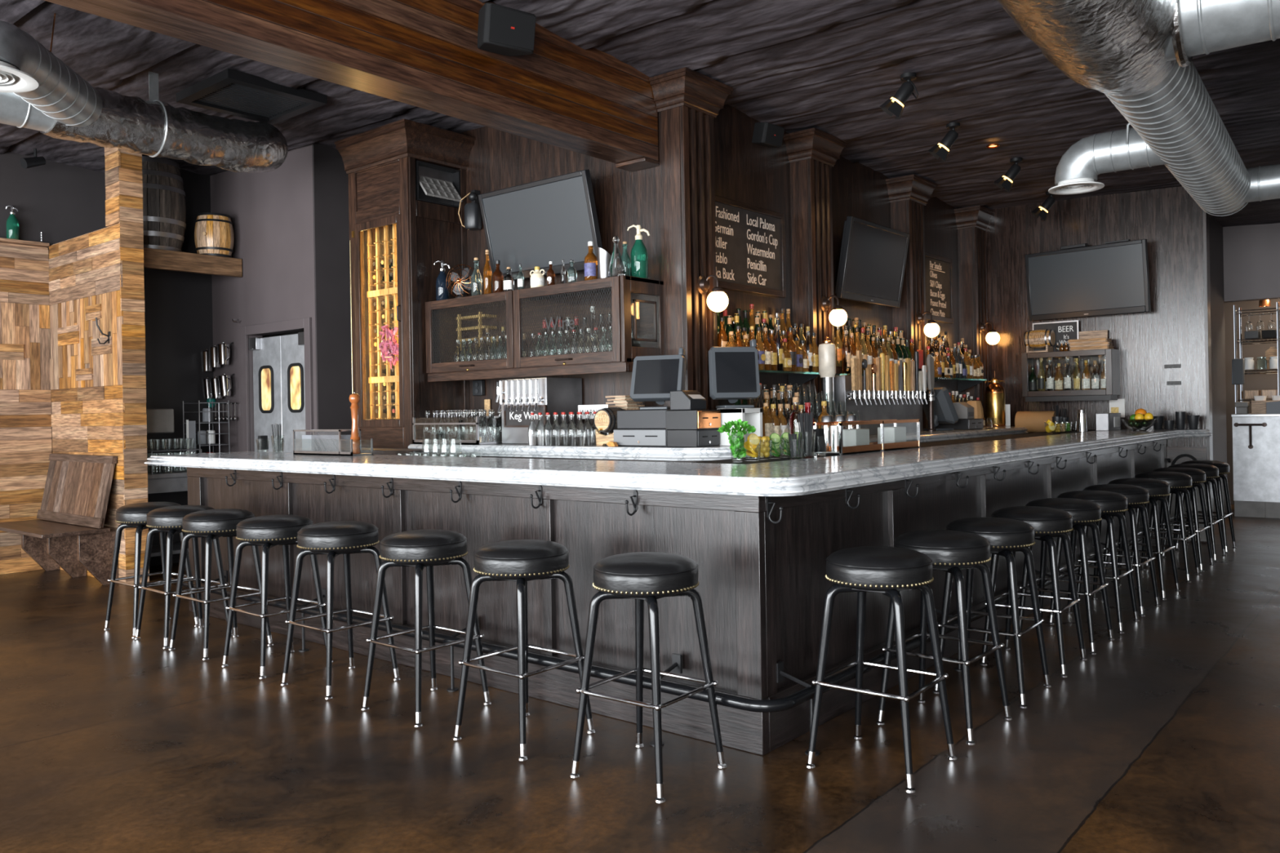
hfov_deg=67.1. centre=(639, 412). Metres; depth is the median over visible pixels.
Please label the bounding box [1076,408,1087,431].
cocktail shaker
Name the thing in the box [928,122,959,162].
spotlight
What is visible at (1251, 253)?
wall
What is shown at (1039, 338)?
cask
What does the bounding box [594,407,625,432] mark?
cask
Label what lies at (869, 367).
faucet
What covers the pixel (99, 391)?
wall
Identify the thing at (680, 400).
receipt printer
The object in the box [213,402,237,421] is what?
utensil rack
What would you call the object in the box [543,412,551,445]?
water bottle
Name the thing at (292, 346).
door
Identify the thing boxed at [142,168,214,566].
wall niche
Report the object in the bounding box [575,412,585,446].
water bottle
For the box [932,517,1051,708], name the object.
bar stool
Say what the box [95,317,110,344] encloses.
wall hook
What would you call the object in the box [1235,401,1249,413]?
food processor
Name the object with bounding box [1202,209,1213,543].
trim
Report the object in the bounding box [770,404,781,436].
liquor bottle
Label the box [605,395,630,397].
menu board
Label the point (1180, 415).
cup
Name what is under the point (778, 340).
liquor bottle
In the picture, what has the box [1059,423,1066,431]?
glass
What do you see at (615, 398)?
menu board
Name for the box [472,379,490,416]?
outlet box
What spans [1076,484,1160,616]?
bar stool
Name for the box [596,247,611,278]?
pitcher
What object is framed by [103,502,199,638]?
bar stool
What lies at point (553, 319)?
liquor bottle
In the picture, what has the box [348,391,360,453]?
pepper mill
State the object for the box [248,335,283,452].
door
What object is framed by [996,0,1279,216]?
duct
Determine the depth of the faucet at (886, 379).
7.61 m
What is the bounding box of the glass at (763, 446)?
[755,435,772,459]
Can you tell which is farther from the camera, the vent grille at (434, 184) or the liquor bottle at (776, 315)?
the vent grille at (434, 184)
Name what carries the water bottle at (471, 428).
in the bin at (476, 442)
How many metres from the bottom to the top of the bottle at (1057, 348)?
0.088 m
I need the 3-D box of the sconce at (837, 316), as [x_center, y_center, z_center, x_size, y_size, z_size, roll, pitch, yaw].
[1.512,-0.786,7.484,0.192,0.246,0.139,-1,0,40]
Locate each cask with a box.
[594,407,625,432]
[1023,328,1055,348]
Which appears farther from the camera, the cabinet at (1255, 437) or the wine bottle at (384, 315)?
the cabinet at (1255, 437)
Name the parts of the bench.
seat, rail, backrest, rail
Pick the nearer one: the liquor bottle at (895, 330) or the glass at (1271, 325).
the liquor bottle at (895, 330)
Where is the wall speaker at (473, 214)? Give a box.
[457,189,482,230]
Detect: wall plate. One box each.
[1164,364,1181,368]
[1166,381,1181,385]
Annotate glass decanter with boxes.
[608,235,624,277]
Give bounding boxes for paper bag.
[967,400,983,418]
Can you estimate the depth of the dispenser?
6.64 m
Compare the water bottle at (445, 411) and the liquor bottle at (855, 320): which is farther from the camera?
the liquor bottle at (855, 320)
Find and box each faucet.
[494,381,504,403]
[497,380,505,411]
[503,379,511,411]
[509,379,516,411]
[515,379,523,411]
[521,378,528,410]
[527,378,534,410]
[533,378,543,410]
[848,358,857,405]
[856,350,862,405]
[861,359,868,405]
[866,364,872,405]
[870,363,877,404]
[875,357,882,404]
[876,352,886,404]
[884,355,891,404]
[888,360,895,404]
[889,363,899,404]
[897,360,903,404]
[902,358,911,404]
[902,361,908,404]
[910,360,915,404]
[911,350,920,404]
[915,371,924,404]
[922,365,928,404]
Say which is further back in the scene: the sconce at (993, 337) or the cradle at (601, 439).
the sconce at (993, 337)
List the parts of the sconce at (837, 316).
arm, globe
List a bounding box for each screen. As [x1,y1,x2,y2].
[630,347,686,409]
[708,338,759,408]
[922,386,958,431]
[1231,358,1244,384]
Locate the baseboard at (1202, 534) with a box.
[1166,463,1207,541]
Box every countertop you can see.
[144,429,1212,496]
[408,426,1028,461]
[444,455,707,462]
[1231,413,1279,417]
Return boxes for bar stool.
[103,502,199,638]
[133,505,233,648]
[168,508,273,660]
[221,514,333,679]
[280,520,399,699]
[360,528,491,727]
[452,539,595,760]
[569,551,726,803]
[805,546,957,792]
[875,529,1012,745]
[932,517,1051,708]
[979,506,1087,677]
[1018,497,1115,654]
[1047,490,1139,633]
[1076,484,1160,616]
[1099,478,1180,599]
[1130,471,1200,582]
[1144,467,1214,571]
[1161,463,1226,561]
[1175,460,1236,553]
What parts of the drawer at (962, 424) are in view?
drawer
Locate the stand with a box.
[716,408,762,445]
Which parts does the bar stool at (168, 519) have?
leg, swivel plate, leg, seat, leg, leg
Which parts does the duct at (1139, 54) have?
stay rod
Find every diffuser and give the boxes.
[0,61,38,93]
[1048,177,1104,194]
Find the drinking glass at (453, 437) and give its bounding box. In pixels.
[448,436,462,452]
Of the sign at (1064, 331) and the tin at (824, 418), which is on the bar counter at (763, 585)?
the tin at (824, 418)
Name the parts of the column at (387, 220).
brass rod, rail, panel, rail, door, rail, rack rail, rack rail, pull, crown, frame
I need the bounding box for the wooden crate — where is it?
[1251,400,1279,413]
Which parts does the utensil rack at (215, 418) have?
rail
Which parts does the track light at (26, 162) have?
stem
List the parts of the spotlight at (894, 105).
barn door frame, ceiling plate, cord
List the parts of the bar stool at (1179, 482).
leg, leg, seat, leg, leg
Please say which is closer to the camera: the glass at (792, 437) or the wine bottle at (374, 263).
the glass at (792, 437)
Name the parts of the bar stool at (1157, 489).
leg, leg, seat, leg, leg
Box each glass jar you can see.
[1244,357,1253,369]
[1256,356,1266,369]
[1269,356,1277,368]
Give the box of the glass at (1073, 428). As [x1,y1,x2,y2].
[1066,421,1076,431]
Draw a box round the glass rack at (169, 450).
[146,448,201,474]
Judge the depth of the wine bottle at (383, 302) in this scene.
7.59 m
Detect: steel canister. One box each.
[197,430,206,444]
[202,408,211,422]
[206,430,215,444]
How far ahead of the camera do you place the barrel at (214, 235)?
8.58 m
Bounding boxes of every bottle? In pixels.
[373,262,393,271]
[373,275,393,284]
[373,301,393,309]
[374,367,395,376]
[374,382,395,389]
[374,393,395,402]
[375,406,395,415]
[381,260,392,266]
[382,301,393,306]
[382,314,394,320]
[382,382,395,387]
[422,410,431,439]
[430,410,438,439]
[435,271,449,300]
[436,410,439,422]
[437,410,445,439]
[444,409,453,439]
[444,410,447,422]
[450,409,454,422]
[452,409,460,439]
[453,339,461,361]
[458,409,462,422]
[459,339,466,361]
[460,409,468,439]
[465,338,472,360]
[466,409,470,422]
[467,409,475,439]
[471,257,482,295]
[471,337,478,360]
[474,409,476,421]
[477,337,484,359]
[478,409,485,442]
[482,409,486,441]
[483,249,492,293]
[484,328,490,348]
[484,337,490,359]
[484,409,487,422]
[485,408,495,442]
[489,336,497,359]
[492,260,503,293]
[492,409,496,441]
[495,408,502,441]
[496,336,503,359]
[501,326,505,346]
[502,335,506,358]
[503,266,514,291]
[517,264,524,289]
[522,333,528,356]
[528,333,535,356]
[528,413,536,445]
[534,333,542,355]
[535,412,544,445]
[541,319,546,344]
[542,332,548,355]
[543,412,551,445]
[546,261,555,285]
[547,319,556,343]
[548,331,556,355]
[551,412,559,445]
[555,318,564,342]
[555,330,563,355]
[559,412,568,445]
[560,259,565,284]
[562,329,569,354]
[563,316,572,342]
[567,259,577,282]
[567,412,576,445]
[569,329,577,353]
[571,316,579,342]
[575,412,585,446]
[577,328,584,353]
[582,316,586,342]
[583,328,591,352]
[583,411,592,445]
[584,241,597,280]
[588,306,597,341]
[591,327,599,352]
[591,411,599,444]
[597,313,604,340]
[599,326,607,351]
[605,312,612,339]
[606,325,612,351]
[621,241,631,275]
[630,239,648,278]
[631,325,632,346]
[716,311,719,333]
[717,317,728,346]
[723,307,727,331]
[725,315,735,342]
[725,331,737,346]
[731,317,734,328]
[733,313,742,341]
[734,325,743,346]
[734,399,742,404]
[736,307,744,328]
[741,327,748,342]
[742,310,750,335]
[742,334,748,346]
[742,399,749,404]
[747,326,759,359]
[747,327,750,341]
[748,303,755,328]
[749,399,755,408]
[754,315,763,341]
[755,311,762,330]
[755,384,763,414]
[756,327,765,369]
[761,311,769,334]
[761,318,769,342]
[762,328,771,370]
[762,384,766,403]
[762,403,773,442]
[764,389,770,408]
[764,395,771,414]
[768,314,773,329]
[769,329,777,370]
[769,388,773,404]
[770,384,778,416]
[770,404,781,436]
[773,312,782,339]
[773,320,784,370]
[777,390,780,404]
[777,404,788,440]
[779,308,786,338]
[779,386,785,416]
[781,330,785,338]
[782,338,791,371]
[784,386,787,404]
[784,404,790,429]
[785,308,791,340]
[786,327,796,371]
[786,385,793,414]
[788,396,804,433]
[792,323,800,348]
[794,337,803,371]
[794,392,799,404]
[798,404,803,413]
[799,323,805,341]
[800,340,808,372]
[803,402,814,437]
[804,326,813,372]
[811,332,818,372]
[817,400,829,428]
[834,325,835,340]
[834,326,842,366]
[841,325,844,342]
[841,325,851,373]
[847,318,853,336]
[848,326,854,342]
[849,333,857,373]
[852,319,854,333]
[853,317,861,342]
[853,327,862,351]
[857,320,861,334]
[860,328,867,374]
[862,322,866,340]
[865,326,871,347]
[866,324,872,337]
[866,330,872,374]
[871,328,876,346]
[871,337,878,374]
[875,332,882,357]
[877,328,881,346]
[881,338,888,375]
[883,325,887,349]
[885,337,893,361]
[888,331,895,349]
[891,339,897,363]
[893,327,897,346]
[894,336,902,362]
[898,330,905,348]
[900,337,907,362]
[905,339,911,360]
[909,338,915,360]
[926,346,929,371]
[929,337,936,361]
[933,352,942,377]
[934,340,938,352]
[938,341,944,377]
[942,337,946,360]
[942,352,950,377]
[944,331,949,347]
[946,353,953,377]
[949,348,956,377]
[951,391,955,402]
[953,343,959,377]
[955,391,958,402]
[957,344,962,377]
[958,394,962,402]
[960,337,964,354]
[960,354,967,378]
[962,394,965,402]
[964,348,969,378]
[966,392,969,403]
[967,353,973,378]
[970,355,977,378]
[973,355,980,378]
[977,354,983,378]
[1029,364,1036,391]
[1035,359,1039,391]
[1037,357,1045,391]
[1044,364,1048,391]
[1046,357,1053,391]
[1053,363,1057,390]
[1054,363,1063,390]
[1055,342,1059,351]
[1059,342,1063,351]
[1062,363,1066,390]
[1064,342,1067,351]
[1064,356,1071,390]
[1072,358,1075,390]
[1073,358,1080,390]
[1081,360,1090,390]
[1090,360,1099,388]
[1091,361,1099,389]
[1100,360,1106,389]
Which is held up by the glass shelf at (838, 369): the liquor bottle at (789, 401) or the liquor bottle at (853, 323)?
the liquor bottle at (853, 323)
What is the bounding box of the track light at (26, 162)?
[20,148,45,168]
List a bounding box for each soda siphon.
[5,204,19,239]
[434,260,450,300]
[627,224,649,278]
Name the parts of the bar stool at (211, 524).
leg, leg, swivel plate, seat, leg, leg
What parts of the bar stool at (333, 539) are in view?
leg, leg, swivel plate, seat, leg, leg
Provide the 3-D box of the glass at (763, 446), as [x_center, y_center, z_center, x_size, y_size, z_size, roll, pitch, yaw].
[0.625,0.181,4.886,0.090,0.119,0.090,-1,0,22]
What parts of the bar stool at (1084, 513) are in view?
leg, leg, seat, swivel plate, leg, leg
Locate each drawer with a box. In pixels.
[613,428,667,446]
[666,409,720,447]
[936,418,983,430]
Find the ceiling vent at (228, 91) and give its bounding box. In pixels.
[176,68,327,124]
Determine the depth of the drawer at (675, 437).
5.61 m
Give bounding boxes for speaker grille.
[488,4,536,50]
[764,123,784,146]
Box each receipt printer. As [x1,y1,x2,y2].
[670,390,706,410]
[952,402,973,418]
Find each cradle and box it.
[595,428,613,445]
[1026,344,1053,352]
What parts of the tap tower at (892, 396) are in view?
drain rail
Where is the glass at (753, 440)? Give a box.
[743,433,761,461]
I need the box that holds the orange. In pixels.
[1134,408,1146,414]
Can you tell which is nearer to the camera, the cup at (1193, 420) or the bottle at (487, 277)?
the bottle at (487, 277)
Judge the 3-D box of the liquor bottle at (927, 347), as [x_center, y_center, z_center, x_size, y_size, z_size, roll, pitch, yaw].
[2.738,-0.505,9.162,0.083,0.238,0.082,-1,0,32]
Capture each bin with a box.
[293,429,373,456]
[412,416,502,444]
[1244,330,1261,339]
[1261,329,1276,337]
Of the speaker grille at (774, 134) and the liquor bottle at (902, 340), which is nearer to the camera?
the speaker grille at (774, 134)
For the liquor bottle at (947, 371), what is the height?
0.238 m
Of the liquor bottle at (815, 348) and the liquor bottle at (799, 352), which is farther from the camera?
the liquor bottle at (815, 348)
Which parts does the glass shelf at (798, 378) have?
shelf plate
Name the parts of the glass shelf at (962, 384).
shelf plate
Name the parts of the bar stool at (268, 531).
leg, leg, swivel plate, seat, leg, leg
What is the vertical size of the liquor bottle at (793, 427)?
0.284 m
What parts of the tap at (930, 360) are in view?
tap handle, post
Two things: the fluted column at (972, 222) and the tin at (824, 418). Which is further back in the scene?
the fluted column at (972, 222)
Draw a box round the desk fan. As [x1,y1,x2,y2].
[445,264,473,297]
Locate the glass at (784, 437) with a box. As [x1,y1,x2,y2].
[780,432,792,457]
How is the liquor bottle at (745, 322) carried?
on the glass shelf at (798, 378)
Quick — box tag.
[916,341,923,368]
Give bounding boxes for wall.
[0,148,106,444]
[0,237,52,574]
[48,147,149,583]
[209,143,317,453]
[262,330,302,337]
[312,142,351,435]
[459,111,663,435]
[713,104,960,427]
[985,186,1208,543]
[1208,216,1227,524]
[1222,222,1279,302]
[1224,298,1279,504]
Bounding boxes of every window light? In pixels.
[261,368,271,410]
[289,365,301,409]
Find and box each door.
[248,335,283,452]
[280,331,306,452]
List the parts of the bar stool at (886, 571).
leg, leg, seat, swivel plate, leg, leg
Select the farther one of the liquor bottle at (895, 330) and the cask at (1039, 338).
the cask at (1039, 338)
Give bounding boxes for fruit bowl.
[1121,418,1156,431]
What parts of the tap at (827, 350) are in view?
lid, post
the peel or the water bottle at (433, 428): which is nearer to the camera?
the peel
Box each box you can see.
[144,408,173,433]
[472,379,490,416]
[617,409,692,428]
[1094,413,1120,431]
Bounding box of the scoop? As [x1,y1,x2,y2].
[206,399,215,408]
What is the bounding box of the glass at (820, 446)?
[811,428,826,457]
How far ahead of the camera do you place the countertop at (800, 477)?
4.69 m
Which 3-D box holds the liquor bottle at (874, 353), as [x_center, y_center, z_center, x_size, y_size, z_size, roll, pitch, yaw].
[1.956,-0.469,8.081,0.077,0.316,0.076,-1,0,43]
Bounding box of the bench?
[0,453,118,585]
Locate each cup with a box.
[1052,404,1062,423]
[1059,408,1068,423]
[1153,416,1164,429]
[1164,420,1173,429]
[1175,411,1185,429]
[1186,415,1199,429]
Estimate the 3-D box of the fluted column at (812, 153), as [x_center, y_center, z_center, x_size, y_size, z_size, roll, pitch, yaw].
[1.393,-0.984,7.580,0.295,2.332,0.525,-1,0,40]
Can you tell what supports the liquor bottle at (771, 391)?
on the countertop at (620, 452)
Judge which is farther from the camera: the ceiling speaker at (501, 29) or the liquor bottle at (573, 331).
the liquor bottle at (573, 331)
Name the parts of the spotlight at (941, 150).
barn door frame, ceiling plate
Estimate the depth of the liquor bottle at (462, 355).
7.08 m
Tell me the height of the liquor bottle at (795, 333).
0.310 m
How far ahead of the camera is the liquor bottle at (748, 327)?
6.79 m
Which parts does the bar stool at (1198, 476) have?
leg, leg, seat, leg, leg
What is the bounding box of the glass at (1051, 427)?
[1044,418,1056,434]
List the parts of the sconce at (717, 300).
arm, globe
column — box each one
[334,118,475,448]
[648,66,733,409]
[783,127,847,404]
[885,173,937,429]
[954,204,993,419]
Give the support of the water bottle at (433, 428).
in the bin at (476, 442)
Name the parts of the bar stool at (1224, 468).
leg, leg, seat, leg, leg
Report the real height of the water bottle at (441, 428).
0.230 m
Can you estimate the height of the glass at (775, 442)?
0.132 m
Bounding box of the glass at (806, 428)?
[797,412,815,457]
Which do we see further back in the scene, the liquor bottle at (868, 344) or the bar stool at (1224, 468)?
the bar stool at (1224, 468)
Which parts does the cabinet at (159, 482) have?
counter plate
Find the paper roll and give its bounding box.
[1014,410,1055,432]
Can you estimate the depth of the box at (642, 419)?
5.85 m
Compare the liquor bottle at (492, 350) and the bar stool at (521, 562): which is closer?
the bar stool at (521, 562)
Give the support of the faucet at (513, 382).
on the dispenser
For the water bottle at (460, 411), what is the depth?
7.02 m
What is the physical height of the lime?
0.070 m
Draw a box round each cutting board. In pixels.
[1079,329,1107,339]
[1265,346,1277,369]
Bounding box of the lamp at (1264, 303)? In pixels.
[1258,299,1271,306]
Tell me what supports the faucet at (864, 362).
on the tap tower at (892, 396)
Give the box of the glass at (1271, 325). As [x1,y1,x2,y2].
[1266,312,1275,329]
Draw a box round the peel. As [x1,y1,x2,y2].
[606,441,617,446]
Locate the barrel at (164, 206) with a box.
[142,155,186,251]
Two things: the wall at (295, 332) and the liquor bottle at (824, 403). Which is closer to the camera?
the liquor bottle at (824, 403)
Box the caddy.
[813,418,919,455]
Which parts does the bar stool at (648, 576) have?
leg, leg, swivel plate, seat, leg, leg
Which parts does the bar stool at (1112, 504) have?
leg, leg, seat, swivel plate, leg, leg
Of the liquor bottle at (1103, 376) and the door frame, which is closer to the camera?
the door frame
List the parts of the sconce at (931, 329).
arm, globe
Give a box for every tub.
[1253,395,1266,400]
[1271,395,1279,400]
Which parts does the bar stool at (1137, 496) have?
leg, leg, seat, leg, leg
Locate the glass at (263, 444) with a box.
[255,435,269,453]
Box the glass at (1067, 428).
[1061,422,1071,432]
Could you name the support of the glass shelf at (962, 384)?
attached to the wall at (748, 172)
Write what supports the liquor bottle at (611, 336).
in the upper cabinet at (636, 302)
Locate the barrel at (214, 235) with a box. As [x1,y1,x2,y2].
[194,212,234,257]
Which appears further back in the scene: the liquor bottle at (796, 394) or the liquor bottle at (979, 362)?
the liquor bottle at (979, 362)
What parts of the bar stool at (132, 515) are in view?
leg, swivel plate, leg, seat, leg, leg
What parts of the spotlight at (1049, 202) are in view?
barn door frame, ceiling plate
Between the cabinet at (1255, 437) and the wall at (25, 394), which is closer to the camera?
the wall at (25, 394)
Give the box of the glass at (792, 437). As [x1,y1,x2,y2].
[786,433,804,459]
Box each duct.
[0,13,288,173]
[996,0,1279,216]
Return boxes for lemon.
[1134,413,1143,419]
[1143,413,1153,418]
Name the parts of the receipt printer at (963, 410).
paper door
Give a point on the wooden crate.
(1257, 406)
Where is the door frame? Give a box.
[240,317,313,451]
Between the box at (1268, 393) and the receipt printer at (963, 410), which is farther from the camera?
the box at (1268, 393)
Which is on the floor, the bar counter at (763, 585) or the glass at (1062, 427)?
the bar counter at (763, 585)
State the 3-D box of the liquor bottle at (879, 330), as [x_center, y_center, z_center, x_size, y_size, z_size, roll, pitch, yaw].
[2.082,-0.552,8.373,0.082,0.357,0.081,-1,0,36]
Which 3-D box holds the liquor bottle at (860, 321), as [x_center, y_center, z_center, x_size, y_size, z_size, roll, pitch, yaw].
[1.884,-0.614,8.275,0.081,0.357,0.082,-1,0,-45]
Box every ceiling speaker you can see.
[477,2,536,56]
[751,122,784,147]
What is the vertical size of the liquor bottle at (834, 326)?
0.421 m
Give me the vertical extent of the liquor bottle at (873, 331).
0.339 m
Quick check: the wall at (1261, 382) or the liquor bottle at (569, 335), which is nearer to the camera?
the liquor bottle at (569, 335)
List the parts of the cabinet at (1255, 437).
pipe handle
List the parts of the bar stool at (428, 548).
leg, leg, seat, swivel plate, leg, leg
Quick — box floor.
[0,504,1279,852]
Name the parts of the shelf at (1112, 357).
door rail, door rail, light rail, door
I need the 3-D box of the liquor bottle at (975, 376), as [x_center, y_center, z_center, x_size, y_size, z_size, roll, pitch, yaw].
[3.377,-0.455,9.798,0.082,0.238,0.083,-1,0,-42]
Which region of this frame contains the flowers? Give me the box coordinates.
[378,324,398,369]
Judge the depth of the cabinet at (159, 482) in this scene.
8.20 m
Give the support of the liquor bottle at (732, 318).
on the glass shelf at (798, 378)
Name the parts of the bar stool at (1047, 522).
leg, leg, seat, swivel plate, leg, leg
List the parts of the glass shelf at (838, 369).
shelf plate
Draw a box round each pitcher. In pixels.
[200,348,212,371]
[200,376,212,399]
[208,344,220,368]
[208,376,222,399]
[217,341,233,364]
[217,373,234,396]
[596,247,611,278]
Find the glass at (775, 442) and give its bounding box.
[768,432,784,458]
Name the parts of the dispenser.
panel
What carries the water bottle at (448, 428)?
in the bin at (476, 442)
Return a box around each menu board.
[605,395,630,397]
[605,400,642,404]
[607,397,633,400]
[608,404,644,407]
[619,406,639,409]
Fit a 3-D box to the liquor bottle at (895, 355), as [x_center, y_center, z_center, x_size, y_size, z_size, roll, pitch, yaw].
[2.200,-0.471,8.377,0.076,0.311,0.074,-1,0,26]
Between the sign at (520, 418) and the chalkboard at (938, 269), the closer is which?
the sign at (520, 418)
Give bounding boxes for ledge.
[360,447,444,456]
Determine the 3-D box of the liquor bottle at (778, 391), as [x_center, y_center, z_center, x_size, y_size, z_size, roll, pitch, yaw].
[0.943,0.022,6.497,0.077,0.336,0.076,-1,0,30]
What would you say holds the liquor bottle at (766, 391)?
on the countertop at (620, 452)
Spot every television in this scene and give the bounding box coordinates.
[478,169,602,279]
[835,216,909,307]
[1024,239,1151,320]
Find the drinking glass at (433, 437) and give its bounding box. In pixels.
[430,436,444,452]
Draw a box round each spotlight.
[879,71,918,119]
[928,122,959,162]
[993,157,1022,192]
[1031,191,1055,221]
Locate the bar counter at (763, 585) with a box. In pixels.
[171,429,1174,755]
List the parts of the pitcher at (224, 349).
handle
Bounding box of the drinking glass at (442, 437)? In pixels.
[439,436,453,449]
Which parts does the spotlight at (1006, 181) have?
barn door frame, ceiling plate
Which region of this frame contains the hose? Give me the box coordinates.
[1167,453,1196,489]
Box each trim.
[1166,446,1206,463]
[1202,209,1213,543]
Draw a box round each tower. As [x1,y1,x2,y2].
[833,350,928,435]
[984,370,1005,426]
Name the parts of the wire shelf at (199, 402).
tray plate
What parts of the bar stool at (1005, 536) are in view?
leg, leg, seat, swivel plate, leg, leg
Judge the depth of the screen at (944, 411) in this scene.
8.37 m
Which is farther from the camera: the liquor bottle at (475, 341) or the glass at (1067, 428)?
the glass at (1067, 428)
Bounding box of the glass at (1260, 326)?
[1256,313,1264,330]
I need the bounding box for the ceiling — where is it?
[0,0,1279,226]
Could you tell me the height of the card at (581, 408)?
0.260 m
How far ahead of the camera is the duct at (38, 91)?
6.06 m
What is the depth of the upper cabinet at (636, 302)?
6.56 m
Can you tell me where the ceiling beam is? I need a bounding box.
[44,0,659,172]
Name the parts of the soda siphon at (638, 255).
spout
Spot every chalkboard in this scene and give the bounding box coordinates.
[715,195,786,297]
[924,252,953,323]
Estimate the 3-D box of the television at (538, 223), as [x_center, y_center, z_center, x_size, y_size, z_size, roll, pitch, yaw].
[-0.702,-1.289,6.809,1.070,0.642,0.219,-1,0,40]
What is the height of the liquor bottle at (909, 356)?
0.325 m
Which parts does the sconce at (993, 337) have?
arm, globe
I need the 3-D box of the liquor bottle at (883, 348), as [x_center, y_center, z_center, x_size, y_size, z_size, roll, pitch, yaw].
[2.077,-0.470,8.229,0.076,0.314,0.075,-1,0,44]
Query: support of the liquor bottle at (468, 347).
in the upper cabinet at (636, 302)
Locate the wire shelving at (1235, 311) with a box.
[1233,302,1279,413]
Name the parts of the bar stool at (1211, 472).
leg, leg, seat, leg, leg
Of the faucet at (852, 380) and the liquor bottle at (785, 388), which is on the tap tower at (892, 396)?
the faucet at (852, 380)
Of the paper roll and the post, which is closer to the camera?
the post
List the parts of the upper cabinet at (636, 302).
door pull, rail, rail, door, light rail, door pull, rail, rail, door, frame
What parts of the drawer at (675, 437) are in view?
cash drawer, drawer, drawer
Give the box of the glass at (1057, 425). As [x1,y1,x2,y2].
[1052,423,1062,431]
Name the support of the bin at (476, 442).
on the countertop at (620, 452)
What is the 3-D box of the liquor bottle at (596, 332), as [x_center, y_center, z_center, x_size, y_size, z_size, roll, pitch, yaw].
[-0.285,-0.441,6.260,0.062,0.216,0.062,-1,0,-41]
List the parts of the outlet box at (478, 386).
plate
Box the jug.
[529,266,544,288]
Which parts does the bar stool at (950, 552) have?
leg, leg, seat, swivel plate, leg, leg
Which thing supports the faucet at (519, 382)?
on the dispenser
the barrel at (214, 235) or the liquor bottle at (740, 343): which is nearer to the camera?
the liquor bottle at (740, 343)
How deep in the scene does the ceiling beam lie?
4.92 m
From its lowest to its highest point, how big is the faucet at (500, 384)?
0.154 m
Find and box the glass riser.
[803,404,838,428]
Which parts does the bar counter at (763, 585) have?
panel, panel, panel, board, panel, foot rail, panel, panel, board, panel, panel, panel, panel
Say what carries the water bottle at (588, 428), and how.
on the countertop at (620, 452)
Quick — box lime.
[1129,413,1135,419]
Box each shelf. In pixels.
[143,247,242,277]
[151,542,188,556]
[182,400,230,469]
[758,369,819,390]
[835,366,902,377]
[926,371,986,392]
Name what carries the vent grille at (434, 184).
attached to the column at (387, 220)
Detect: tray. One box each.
[1067,337,1111,343]
[1068,341,1111,346]
[1069,345,1114,351]
[1266,400,1279,413]
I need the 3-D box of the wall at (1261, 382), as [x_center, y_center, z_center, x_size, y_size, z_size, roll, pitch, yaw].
[8.961,-0.541,11.217,5.500,3.400,0.100,-1,0,40]
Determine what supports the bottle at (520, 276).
on the upper cabinet at (636, 302)
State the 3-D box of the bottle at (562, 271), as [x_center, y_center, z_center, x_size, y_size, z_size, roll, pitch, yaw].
[-0.510,-0.929,6.414,0.030,0.169,0.030,-1,0,20]
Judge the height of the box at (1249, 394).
0.100 m
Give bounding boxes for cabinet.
[147,468,188,556]
[425,275,664,382]
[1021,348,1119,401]
[1231,413,1279,518]
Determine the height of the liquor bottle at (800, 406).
0.235 m
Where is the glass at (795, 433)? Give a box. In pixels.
[794,431,802,454]
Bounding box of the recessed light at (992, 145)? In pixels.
[986,142,999,148]
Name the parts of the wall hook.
arm, arm, plate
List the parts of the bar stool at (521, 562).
leg, leg, seat, swivel plate, leg, leg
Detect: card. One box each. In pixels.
[577,404,608,435]
[1005,404,1010,426]
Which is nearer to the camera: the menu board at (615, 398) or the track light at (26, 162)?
the menu board at (615, 398)
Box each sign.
[503,404,546,426]
[1032,320,1079,352]
[1109,399,1124,417]
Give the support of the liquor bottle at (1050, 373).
on the shelf at (1112, 357)
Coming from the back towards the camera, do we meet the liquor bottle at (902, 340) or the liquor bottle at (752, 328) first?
the liquor bottle at (902, 340)
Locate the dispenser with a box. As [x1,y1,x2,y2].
[494,377,582,444]
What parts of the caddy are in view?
plate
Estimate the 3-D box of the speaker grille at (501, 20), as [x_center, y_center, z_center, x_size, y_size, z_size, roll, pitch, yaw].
[-0.665,-2.001,5.026,0.270,0.176,0.008,-1,10,-36]
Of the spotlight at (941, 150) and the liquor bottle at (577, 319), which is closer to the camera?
the liquor bottle at (577, 319)
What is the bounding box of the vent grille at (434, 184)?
[415,160,462,208]
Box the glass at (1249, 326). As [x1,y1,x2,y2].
[1244,314,1253,331]
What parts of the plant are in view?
glass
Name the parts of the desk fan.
blade, motor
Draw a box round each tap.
[817,337,835,412]
[926,354,936,431]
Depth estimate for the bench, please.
8.00 m
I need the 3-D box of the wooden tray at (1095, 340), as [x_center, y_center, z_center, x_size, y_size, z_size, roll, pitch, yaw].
[4.403,-0.696,9.445,0.364,0.036,0.170,-1,0,41]
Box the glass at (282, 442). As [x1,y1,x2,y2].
[275,438,284,453]
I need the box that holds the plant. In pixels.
[716,418,755,462]
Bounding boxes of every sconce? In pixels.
[697,274,728,311]
[820,295,847,326]
[916,311,939,337]
[978,321,999,344]
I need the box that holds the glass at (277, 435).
[271,423,284,453]
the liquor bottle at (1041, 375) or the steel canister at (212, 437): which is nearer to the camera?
the steel canister at (212, 437)
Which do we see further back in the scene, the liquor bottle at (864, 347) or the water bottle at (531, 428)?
the liquor bottle at (864, 347)
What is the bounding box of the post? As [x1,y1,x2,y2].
[186,419,195,453]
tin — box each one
[821,415,833,445]
[834,414,846,429]
[845,414,857,428]
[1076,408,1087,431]
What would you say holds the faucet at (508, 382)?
on the dispenser

